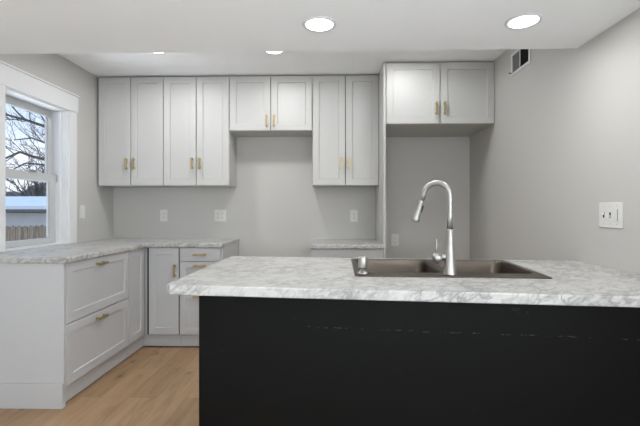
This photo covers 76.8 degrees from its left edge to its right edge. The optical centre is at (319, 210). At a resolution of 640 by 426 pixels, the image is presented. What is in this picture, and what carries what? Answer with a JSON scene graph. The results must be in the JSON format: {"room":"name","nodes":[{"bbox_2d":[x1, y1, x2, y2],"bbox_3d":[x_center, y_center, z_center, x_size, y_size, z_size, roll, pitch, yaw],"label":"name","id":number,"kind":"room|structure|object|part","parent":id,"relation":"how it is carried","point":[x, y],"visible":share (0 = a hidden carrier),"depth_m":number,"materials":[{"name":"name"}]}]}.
{"room":"kitchen","nodes":[
{"label":"kitchen","id":0,"kind":"room"},
{"bbox_2d":[0,54,112,251],"bbox_3d":[-2.242,-0.040,0.358,0.150,2.420,7.405,0,0,1],"label":"wall","id":1,"kind":"structure","parent":0,"point":[97,224],"depth_m":3.58,"materials":[{"name":"paint"}]},
{"bbox_2d":[0,60,79,251],"bbox_3d":[-2.161,-0.352,3.018,0.180,1.255,0.908,0,0,1],"label":"window","id":2,"kind":"structure","parent":1,"relation":"in","point":[20,89],"depth_m":3.25,"materials":[{"name":"paint"}]},
{"bbox_3d":[-2.231,-0.523,3.019,0.030,0.586,0.631,0,0,1],"label":"sash","id":3,"kind":"part","parent":2,"relation":"part of","materials":[{"name":"plastic"}]},
{"bbox_3d":[-2.191,-0.015,3.018,0.030,0.556,0.631,0,0,1],"label":"sash","id":4,"kind":"part","parent":2,"relation":"part of","materials":[{"name":"plastic"}]},
{"bbox_2d":[79,205,84,218],"bbox_3d":[-2.084,0.013,3.543,0.008,0.117,0.074,0,0,1],"label":"light switch","id":5,"kind":"object","parent":1,"relation":"attached to","point":[81,207],"visible":1,"depth_m":3.53,"materials":[{"name":"white plastic"}]},
{"bbox_2d":[0,346,198,425],"bbox_3d":[-0.342,1.230,2.412,3.947,0.120,3.605,0,0,1],"label":"floor","id":6,"kind":"structure","parent":0,"point":[154,385],"depth_m":2.52,"materials":[{"name":"brown wood"}]},
{"bbox_2d":[0,251,128,408],"bbox_3d":[-1.781,0.742,2.779,0.618,0.857,0.789,0,0,1],"label":"base cabinet","id":7,"kind":"object","parent":6,"relation":"on","point":[63,327],"visible":0.98,"depth_m":2.40,"materials":[{"name":"paint"}]},
{"bbox_3d":[-1.808,1.096,2.392,0.584,0.148,0.014,0,0,1],"label":"baseboard","id":8,"kind":"part","parent":7,"relation":"part of","materials":[{"name":"paint"}]},
{"bbox_3d":[-1.808,0.742,2.409,0.582,0.857,0.018,0,0,1],"label":"panel","id":9,"kind":"part","parent":7,"relation":"part of","materials":[{"name":"paint"}]},
{"bbox_3d":[-1.516,0.869,2.790,0.019,0.368,0.746,0,0,1],"label":"drawer","id":10,"kind":"part","parent":7,"relation":"part of","materials":[{"name":"paint"}]},
{"bbox_3d":[-1.516,0.498,2.790,0.019,0.362,0.746,0,0,1],"label":"drawer","id":11,"kind":"part","parent":7,"relation":"part of","materials":[{"name":"paint"}]},
{"bbox_3d":[-1.490,0.728,2.766,0.034,0.018,0.108,0,0,1],"label":"handle","id":12,"kind":"part","parent":7,"relation":"part of","materials":[{"name":"gold metal"}]},
{"bbox_3d":[-1.490,0.359,2.766,0.034,0.018,0.108,0,0,1],"label":"handle","id":13,"kind":"part","parent":7,"relation":"part of","materials":[{"name":"gold metal"}]},
{"bbox_2d":[125,247,180,358],"bbox_3d":[-1.631,0.739,3.608,0.886,0.851,0.873,0,0,1],"label":"base cabinet","id":14,"kind":"object","parent":6,"relation":"on","point":[154,314],"visible":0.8,"depth_m":3.43,"materials":[{"name":"paint"}]},
{"bbox_2d":[0,238,238,263],"bbox_3d":[-1.460,0.295,3.207,1.269,0.036,1.669,0,0,1],"label":"countertop","id":15,"kind":"structure","parent":14,"relation":"on","point":[73,252],"depth_m":3.02,"materials":[{"name":"stone"}]},
{"bbox_3d":[-1.503,0.685,3.301,0.019,0.736,0.259,0,0,1],"label":"door","id":16,"kind":"part","parent":14,"relation":"part of","materials":[{"name":"paint"}]},
{"bbox_3d":[-1.327,0.685,3.438,0.255,0.736,0.019,0,0,1],"label":"door","id":17,"kind":"part","parent":14,"relation":"part of","materials":[{"name":"paint"}]},
{"bbox_3d":[-1.230,0.510,3.409,0.018,0.108,0.034,0,0,1],"label":"handle","id":18,"kind":"part","parent":14,"relation":"part of","materials":[{"name":"gold metal"}]},
{"bbox_2d":[180,242,238,345],"bbox_3d":[-1.001,0.742,3.708,0.366,0.857,0.642,0,0,1],"label":"base cabinet","id":19,"kind":"object","parent":6,"relation":"on","point":[192,260],"visible":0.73,"depth_m":3.42,"materials":[{"name":"paint"}]},
{"bbox_3d":[-1.016,0.874,3.431,0.345,0.358,0.019,0,0,1],"label":"drawer","id":20,"kind":"part","parent":19,"relation":"part of","materials":[{"name":"paint"}]},
{"bbox_3d":[-1.016,0.563,3.431,0.345,0.256,0.019,0,0,1],"label":"drawer","id":21,"kind":"part","parent":19,"relation":"part of","materials":[{"name":"paint"}]},
{"bbox_3d":[-1.016,0.374,3.431,0.345,0.114,0.019,0,0,1],"label":"drawer","id":22,"kind":"part","parent":19,"relation":"part of","materials":[{"name":"paint"}]},
{"bbox_3d":[-0.825,0.742,3.731,0.014,0.857,0.588,0,0,1],"label":"panel","id":23,"kind":"part","parent":19,"relation":"part of","materials":[{"name":"paint"}]},
{"bbox_2d":[311,249,382,257],"bbox_3d":[0.233,0.746,3.677,0.610,0.849,0.642,0,0,1],"label":"base cabinet","id":24,"kind":"object","parent":6,"relation":"on","point":[337,253],"visible":0.12,"depth_m":3.39,"materials":[{"name":"paint"}]},
{"bbox_2d":[310,239,383,248],"bbox_3d":[0.231,0.303,3.683,0.612,0.036,0.633,0,0,1],"label":"countertop","id":25,"kind":"structure","parent":24,"relation":"on","point":[316,243],"depth_m":3.39,"materials":[{"name":"stone"}]},
{"bbox_2d":[375,62,385,257],"bbox_3d":[0.548,-0.036,3.688,0.020,2.412,0.607,0,0,1],"label":"panel","id":26,"kind":"object","parent":6,"relation":"on","point":[380,190],"visible":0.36,"depth_m":3.44,"materials":[{"name":"paint"}]},
{"bbox_2d":[199,296,639,425],"bbox_3d":[0.483,0.738,1.841,1.868,0.864,0.905,0,0,1],"label":"base cabinet","id":27,"kind":"object","parent":6,"relation":"on","point":[264,361],"visible":0.67,"depth_m":1.46,"materials":[{"name":"black paint"}]},
{"bbox_2d":[167,256,639,306],"bbox_3d":[0.426,0.296,1.834,1.982,0.060,1.002,0,0,1],"label":"countertop","id":28,"kind":"structure","parent":27,"relation":"on","point":[572,283],"depth_m":1.52,"materials":[{"name":"stone"}]},
{"bbox_2d":[411,180,456,275],"bbox_3d":[0.488,0.071,1.757,0.207,0.406,0.077,0,0,34],"label":"kitchen faucet","id":29,"kind":"object","parent":28,"relation":"on","point":[449,258],"visible":1,"depth_m":1.71,"materials":[{"name":"silver metal"}]},
{"bbox_3d":[0.503,-0.028,1.762,0.153,0.209,0.024,0,0,38],"label":"spout","id":30,"kind":"part","parent":29,"relation":"part of","materials":[{"name":"silver metal"}]},
{"bbox_3d":[0.499,0.157,1.730,0.014,0.067,0.013,0,0,1],"label":"lever","id":31,"kind":"part","parent":29,"relation":"part of","materials":[{"name":"silver metal"}]},
{"bbox_2d":[443,229,456,275],"bbox_3d":[0.554,0.175,1.722,0.059,0.197,0.059,0,0,1],"label":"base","id":32,"kind":"object","parent":29,"relation":"attached to","point":[449,258],"depth_m":1.71,"materials":[{"name":"silver metal"}]},
{"bbox_2d":[351,259,551,278],"bbox_3d":[0.578,0.367,1.954,0.849,0.200,0.569,0,0,1],"label":"sink","id":33,"kind":"object","parent":28,"relation":"in","point":[465,268],"visible":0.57,"depth_m":2.17,"materials":[{"name":"grey metal"}]},
{"bbox_2d":[357,256,367,274],"bbox_3d":[0.184,0.235,1.764,0.047,0.074,0.112,0,0,1],"label":"soap dispenser","id":34,"kind":"object","parent":33,"relation":"on","point":[362,260],"visible":1,"depth_m":1.71,"materials":[{"name":"silver metal"}]},
{"bbox_2d":[357,268,367,274],"bbox_3d":[0.183,0.259,1.731,0.047,0.026,0.047,0,0,1],"label":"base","id":35,"kind":"object","parent":34,"relation":"attached to","point":[362,271],"depth_m":1.72,"materials":[{"name":"silver metal"}]},
{"bbox_3d":[0.375,0.366,2.000,0.381,0.197,0.444,0,0,1],"label":"bowl","id":36,"kind":"part","parent":33,"relation":"part of","materials":[{"name":"grey metal"}]},
{"bbox_3d":[0.779,0.369,1.989,0.388,0.197,0.445,0,0,1],"label":"bowl","id":37,"kind":"part","parent":33,"relation":"part of","materials":[{"name":"grey metal"}]},
{"bbox_2d":[58,49,506,76],"bbox_3d":[-0.321,-1.350,3.249,3.947,0.200,1.929,0,0,1],"label":"ceiling","id":38,"kind":"structure","parent":0,"point":[288,63],"depth_m":3.39,"materials":[{"name":"paint"}]},
{"bbox_2d":[265,51,283,54],"bbox_3d":[-0.360,-1.247,3.150,0.166,0.006,0.166,0,0,1],"label":"recessed light","id":39,"kind":"object","parent":38,"relation":"in","point":[281,52],"visible":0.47,"depth_m":3.19,"materials":[{"name":"paint"}]},
{"bbox_2d":[113,136,469,258],"bbox_3d":[-0.300,-0.040,4.114,3.947,2.420,0.200,0,0,1],"label":"wall","id":40,"kind":"structure","parent":0,"point":[274,209],"depth_m":4.01,"materials":[{"name":"paint"}]},
{"bbox_2d":[99,77,175,187],"bbox_3d":[-1.752,-0.736,3.880,0.610,1.012,0.338,0,0,1],"label":"upper cabinet","id":41,"kind":"object","parent":40,"relation":"attached to","point":[131,109],"visible":0.98,"depth_m":3.75,"materials":[{"name":"paint"}]},
{"bbox_3d":[-1.908,-0.734,3.758,0.299,1.004,0.019,0,0,1],"label":"door","id":42,"kind":"part","parent":41,"relation":"part of","materials":[{"name":"paint"}]},
{"bbox_3d":[-1.791,-0.432,3.728,0.018,0.108,0.034,0,0,1],"label":"handle","id":43,"kind":"part","parent":41,"relation":"part of","materials":[{"name":"gold metal"}]},
{"bbox_3d":[-1.603,-0.734,3.750,0.299,1.004,0.019,0,0,1],"label":"door","id":44,"kind":"part","parent":41,"relation":"part of","materials":[{"name":"paint"}]},
{"bbox_2d":[160,210,167,220],"bbox_3d":[-1.562,0.050,4.041,0.074,0.117,0.008,0,0,1],"label":"wall outlet","id":45,"kind":"object","parent":40,"relation":"attached to","point":[163,213],"visible":1,"depth_m":4.04,"materials":[{"name":"white plastic"}]},
{"bbox_2d":[164,76,236,186],"bbox_3d":[-1.140,-0.736,3.864,0.613,1.012,0.338,0,0,1],"label":"upper cabinet","id":46,"kind":"object","parent":40,"relation":"attached to","point":[200,148],"visible":1,"depth_m":3.73,"materials":[{"name":"paint"}]},
{"bbox_3d":[-1.296,-0.734,3.743,0.300,1.004,0.019,0,0,1],"label":"door","id":47,"kind":"part","parent":46,"relation":"part of","materials":[{"name":"paint"}]},
{"bbox_3d":[-0.990,-0.734,3.735,0.300,1.004,0.019,0,0,1],"label":"door","id":48,"kind":"part","parent":46,"relation":"part of","materials":[{"name":"paint"}]},
{"bbox_2d":[214,210,225,220],"bbox_3d":[-0.995,0.050,4.027,0.117,0.117,0.008,0,0,1],"label":"wall outlet","id":49,"kind":"object","parent":40,"relation":"attached to","point":[219,215],"visible":1,"depth_m":4.03,"materials":[{"name":"white plastic"}]},
{"bbox_2d":[230,76,311,136],"bbox_3d":[-0.450,-0.988,3.847,0.765,0.508,0.338,0,0,1],"label":"upper cabinet","id":50,"kind":"object","parent":40,"relation":"attached to","point":[260,106],"visible":0.98,"depth_m":3.72,"materials":[{"name":"paint"}]},
{"bbox_3d":[-0.645,-0.986,3.727,0.376,0.500,0.019,0,0,1],"label":"door","id":51,"kind":"part","parent":50,"relation":"part of","materials":[{"name":"paint"}]},
{"bbox_3d":[-0.262,-0.986,3.717,0.376,0.500,0.019,0,0,1],"label":"door","id":52,"kind":"part","parent":50,"relation":"part of","materials":[{"name":"paint"}]},
{"bbox_2d":[312,75,378,186],"bbox_3d":[0.237,-0.736,3.830,0.608,1.012,0.338,0,0,1],"label":"upper cabinet","id":53,"kind":"object","parent":40,"relation":"attached to","point":[345,109],"visible":1,"depth_m":3.70,"materials":[{"name":"paint"}]},
{"bbox_3d":[0.082,-0.734,3.709,0.298,1.004,0.019,0,0,1],"label":"door","id":54,"kind":"part","parent":53,"relation":"part of","materials":[{"name":"paint"}]},
{"bbox_3d":[0.386,-0.734,3.701,0.298,1.004,0.019,0,0,1],"label":"door","id":55,"kind":"part","parent":53,"relation":"part of","materials":[{"name":"paint"}]},
{"bbox_2d":[350,210,357,221],"bbox_3d":[0.336,0.053,3.994,0.074,0.117,0.008,0,0,1],"label":"wall outlet","id":56,"kind":"object","parent":40,"relation":"attached to","point":[353,213],"visible":1,"depth_m":3.99,"materials":[{"name":"white plastic"}]},
{"bbox_2d":[391,234,398,245],"bbox_3d":[0.740,0.291,3.984,0.074,0.117,0.008,0,0,1],"label":"wall outlet","id":57,"kind":"object","parent":40,"relation":"attached to","point":[394,237],"visible":1,"depth_m":3.98,"materials":[{"name":"white plastic"}]},
{"bbox_2d":[386,62,493,136],"bbox_3d":[1.010,-0.984,3.659,0.902,0.517,0.643,0,0,1],"label":"upper cabinet","id":58,"kind":"object","parent":40,"relation":"attached to","point":[436,99],"visible":0.99,"depth_m":3.38,"materials":[{"name":"paint"}]},
{"bbox_3d":[0.778,-0.982,3.386,0.445,0.509,0.019,0,0,1],"label":"door","id":59,"kind":"part","parent":58,"relation":"part of","materials":[{"name":"paint"}]},
{"bbox_3d":[0.967,-0.850,3.355,0.018,0.108,0.034,0,0,1],"label":"handle","id":60,"kind":"part","parent":58,"relation":"part of","materials":[{"name":"gold metal"}]},
{"bbox_3d":[1.037,-0.850,3.353,0.018,0.108,0.034,0,0,1],"label":"handle","id":61,"kind":"part","parent":58,"relation":"part of","materials":[{"name":"gold metal"}]},
{"bbox_3d":[1.228,-0.982,3.375,0.445,0.509,0.019,0,0,1],"label":"door","id":62,"kind":"part","parent":58,"relation":"part of","materials":[{"name":"paint"}]},
{"bbox_2d":[0,0,639,53],"bbox_3d":[-0.418,-1.174,-0.652,3.947,0.552,5.876,0,0,1],"label":"ceiling","id":63,"kind":"structure","parent":0,"point":[26,26],"depth_m":1.95,"materials":[{"name":"paint"}]},
{"bbox_2d":[302,16,336,31],"bbox_3d":[-0.003,-0.895,1.948,0.166,0.006,0.166,0,0,1],"label":"recessed light","id":64,"kind":"object","parent":63,"relation":"in","point":[315,23],"visible":1,"depth_m":1.94,"materials":[{"name":"paint"}]},
{"bbox_2d":[504,13,542,29],"bbox_3d":[0.965,-0.895,1.917,0.166,0.006,0.166,0,0,1],"label":"recessed light","id":65,"kind":"object","parent":63,"relation":"in","point":[526,20],"visible":1,"depth_m":1.91,"materials":[{"name":"paint"}]},
{"bbox_2d":[470,8,639,273],"bbox_3d":[1.454,-0.040,0.267,0.150,2.420,7.405,0,0,1],"label":"wall","id":66,"kind":"structure","parent":0,"point":[562,142],"depth_m":2.38,"materials":[{"name":"paint"}]},
{"bbox_2d":[509,49,530,76],"bbox_3d":[1.431,-1.093,2.905,0.026,0.166,0.290,0,0,1],"label":"air vent","id":67,"kind":"object","parent":66,"relation":"in","point":[520,58],"visible":0.84,"depth_m":2.91,"materials":[{"name":"metal"}]},
{"bbox_2d":[599,202,622,227],"bbox_3d":[1.412,0.022,1.973,0.018,0.124,0.165,0,0,1],"label":"light switch","id":68,"kind":"object","parent":66,"relation":"attached to","point":[610,213],"visible":1,"depth_m":1.96,"materials":[{"name":"white plastic"}]},
{"label":"outside","id":69,"kind":"structure","parent":0,"visible":0},
{"bbox_3d":[-30.423,2.470,35.765,57.400,0.200,110.000,0,0,1],"label":"ground","id":70,"kind":"structure","parent":69,"visible":0},
{"bbox_2d":[6,181,24,195],"bbox_3d":[-25.162,-0.317,31.696,6.048,4.724,4.511,0,0,1],"label":"bare shrub","id":71,"kind":"object","parent":70,"relation":"on","point":[11,192],"visible":0.03,"depth_m":31.44,"materials":[{"name":"plant"}]},
{"bbox_2d":[6,106,44,171],"bbox_3d":[-5.205,-0.603,7.426,2.717,6.056,2.043,0,0,5],"label":"bare tree","id":72,"kind":"object","parent":70,"relation":"on","point":[19,118],"visible":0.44,"depth_m":7.16,"materials":[{"name":"brown plant"}]},
{"bbox_2d":[6,196,45,237],"bbox_3d":[-9.124,0.917,15.281,9.620,2.905,7.220,0,0,1],"label":"garage","id":73,"kind":"structure","parent":70,"relation":"on","point":[21,211],"depth_m":12.02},
{"bbox_2d":[6,225,45,240],"bbox_3d":[-8.223,1.355,9.771,11.074,2.030,0.152,0,0,1],"label":"wooden fence","id":74,"kind":"object","parent":70,"relation":"on","point":[13,233],"visible":0.06,"depth_m":9.67,"materials":[{"name":"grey wood"}]},
{"bbox_2d":[6,152,45,195],"bbox_3d":[-14.890,-0.663,20.980,3.761,6.173,4.507,0,0,-44],"label":"bare tree","id":75,"kind":"object","parent":70,"relation":"on","point":[38,191],"visible":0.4,"depth_m":20.96,"materials":[{"name":"brown plant"}]},
{"bbox_2d":[19,182,45,195],"bbox_3d":[-19.655,0.018,30.840,5.167,4.680,3.951,0,0,1],"label":"bare shrub","id":76,"kind":"object","parent":70,"relation":"on","point":[45,182],"visible":0.02,"depth_m":29.43,"materials":[{"name":"plant"}]}
]}

